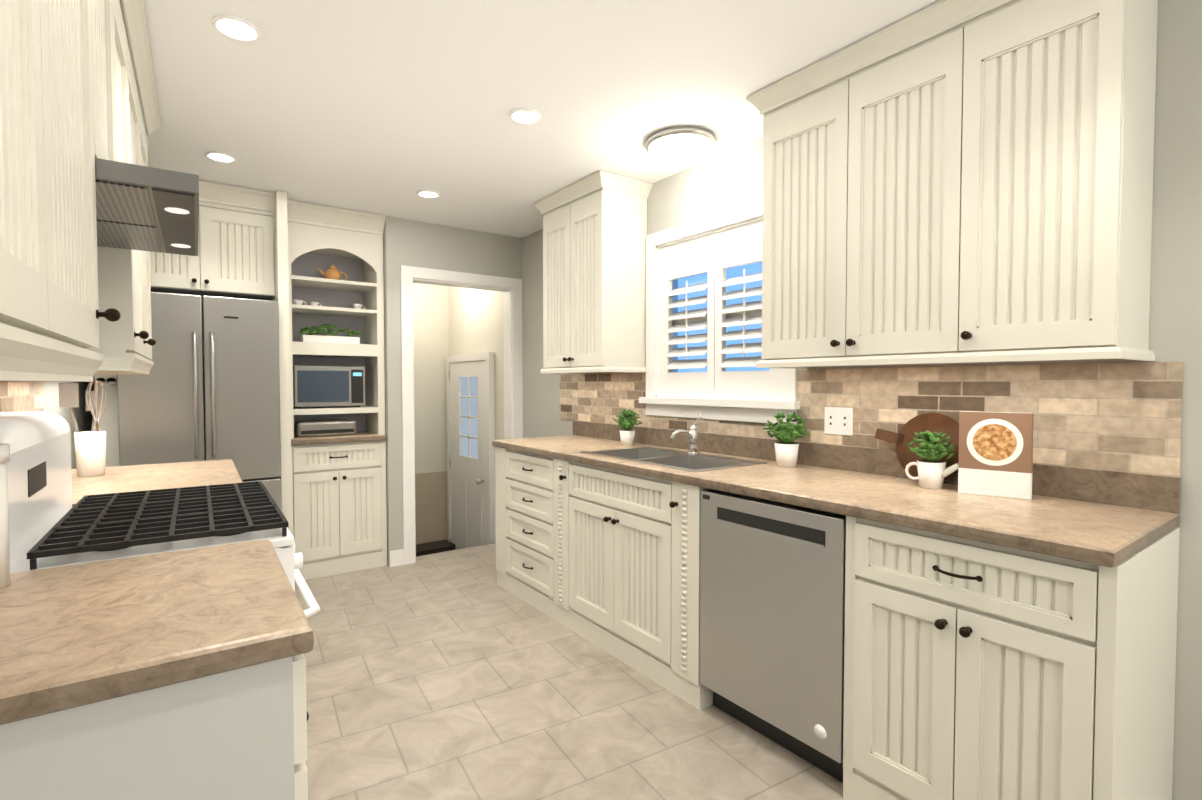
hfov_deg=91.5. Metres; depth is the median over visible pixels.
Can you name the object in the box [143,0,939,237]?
ceiling
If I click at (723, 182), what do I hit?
wall
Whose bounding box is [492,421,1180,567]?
countertop
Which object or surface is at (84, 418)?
wall
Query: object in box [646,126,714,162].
flush-mount ceiling light
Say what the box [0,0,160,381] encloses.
upper cabinet
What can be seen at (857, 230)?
upper cabinet
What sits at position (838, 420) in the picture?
outlet
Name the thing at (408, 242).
wall
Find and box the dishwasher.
[700,489,845,781]
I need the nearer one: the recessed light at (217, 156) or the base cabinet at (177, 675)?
the base cabinet at (177, 675)
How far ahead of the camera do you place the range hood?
1.37 m
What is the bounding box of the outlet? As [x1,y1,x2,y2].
[824,407,852,435]
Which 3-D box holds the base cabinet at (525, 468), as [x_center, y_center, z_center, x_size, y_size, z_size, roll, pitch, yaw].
[-0.197,0.721,3.603,0.612,0.935,0.781,-1,2,-36]
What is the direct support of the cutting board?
on the countertop
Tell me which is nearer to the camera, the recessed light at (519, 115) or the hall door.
the recessed light at (519, 115)
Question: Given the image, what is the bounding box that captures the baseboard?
[389,549,403,566]
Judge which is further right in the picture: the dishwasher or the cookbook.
the cookbook
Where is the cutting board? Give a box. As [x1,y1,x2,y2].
[875,413,958,480]
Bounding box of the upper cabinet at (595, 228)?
[541,172,648,371]
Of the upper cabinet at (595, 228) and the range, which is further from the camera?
the upper cabinet at (595, 228)
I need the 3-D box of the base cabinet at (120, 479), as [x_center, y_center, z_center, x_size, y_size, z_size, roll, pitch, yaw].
[-1.740,0.713,2.223,0.693,1.031,0.952,-1,2,-35]
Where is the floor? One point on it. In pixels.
(459, 674)
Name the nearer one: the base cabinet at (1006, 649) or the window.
the base cabinet at (1006, 649)
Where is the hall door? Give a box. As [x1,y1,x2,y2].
[446,352,494,548]
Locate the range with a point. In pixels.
(50, 526)
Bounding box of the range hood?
[95,158,198,255]
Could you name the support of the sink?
in the countertop
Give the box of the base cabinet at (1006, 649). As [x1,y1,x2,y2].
[836,489,1179,799]
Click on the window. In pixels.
(753, 409)
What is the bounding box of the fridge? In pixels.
[117,292,280,509]
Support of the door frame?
attached to the wall at (408, 242)
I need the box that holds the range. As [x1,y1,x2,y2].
[0,411,320,617]
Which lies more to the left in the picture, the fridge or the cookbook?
the fridge
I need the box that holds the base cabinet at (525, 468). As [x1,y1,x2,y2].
[492,433,635,620]
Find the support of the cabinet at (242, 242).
on the floor
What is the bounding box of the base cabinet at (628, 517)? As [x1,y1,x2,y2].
[556,441,799,709]
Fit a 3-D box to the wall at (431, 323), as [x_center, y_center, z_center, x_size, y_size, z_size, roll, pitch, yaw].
[-1.950,0.252,5.721,0.936,3.149,0.120,-1,2,-36]
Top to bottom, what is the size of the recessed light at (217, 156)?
0.014 m
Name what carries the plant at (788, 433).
on the countertop
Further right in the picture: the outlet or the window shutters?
the outlet
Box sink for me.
[580,413,767,471]
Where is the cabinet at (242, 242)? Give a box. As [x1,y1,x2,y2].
[94,180,291,533]
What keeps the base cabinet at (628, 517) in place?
on the floor
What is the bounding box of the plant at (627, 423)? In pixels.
[613,409,642,445]
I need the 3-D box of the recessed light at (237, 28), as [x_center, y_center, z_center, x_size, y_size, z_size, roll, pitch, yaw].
[-1.184,-1.208,1.902,0.138,0.014,0.138,1,2,27]
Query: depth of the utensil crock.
2.25 m
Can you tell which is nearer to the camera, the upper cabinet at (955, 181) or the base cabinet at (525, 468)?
the upper cabinet at (955, 181)
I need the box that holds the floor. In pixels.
[295,539,842,799]
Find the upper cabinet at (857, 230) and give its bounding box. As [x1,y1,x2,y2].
[757,0,956,363]
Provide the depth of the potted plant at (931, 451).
1.99 m
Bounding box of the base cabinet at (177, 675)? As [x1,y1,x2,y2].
[0,539,313,799]
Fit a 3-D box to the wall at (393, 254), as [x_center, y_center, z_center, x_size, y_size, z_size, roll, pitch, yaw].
[-1.622,0.291,4.386,0.130,3.149,0.630,-1,2,-36]
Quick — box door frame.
[400,265,522,564]
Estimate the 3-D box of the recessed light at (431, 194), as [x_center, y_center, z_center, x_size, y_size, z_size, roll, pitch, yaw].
[-1.053,-1.257,3.570,0.138,0.014,0.138,1,2,27]
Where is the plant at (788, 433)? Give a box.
[763,412,810,466]
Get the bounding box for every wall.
[43,382,92,468]
[383,216,404,566]
[401,218,520,278]
[413,283,448,543]
[449,0,1201,799]
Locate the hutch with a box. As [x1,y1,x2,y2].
[287,199,386,579]
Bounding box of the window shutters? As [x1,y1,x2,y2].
[659,220,781,397]
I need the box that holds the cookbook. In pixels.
[958,411,1033,499]
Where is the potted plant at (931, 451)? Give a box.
[905,430,957,488]
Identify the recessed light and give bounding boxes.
[205,151,236,162]
[211,14,261,41]
[417,190,439,198]
[509,108,540,123]
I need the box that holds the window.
[639,199,799,424]
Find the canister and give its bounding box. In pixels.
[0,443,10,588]
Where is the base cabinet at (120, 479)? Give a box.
[71,459,242,506]
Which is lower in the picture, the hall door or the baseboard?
the baseboard
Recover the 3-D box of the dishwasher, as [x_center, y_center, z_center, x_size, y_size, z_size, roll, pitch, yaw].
[0.801,0.786,2.219,0.601,0.885,0.602,-1,2,-36]
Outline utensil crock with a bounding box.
[59,380,106,476]
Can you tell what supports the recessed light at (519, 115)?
in the ceiling

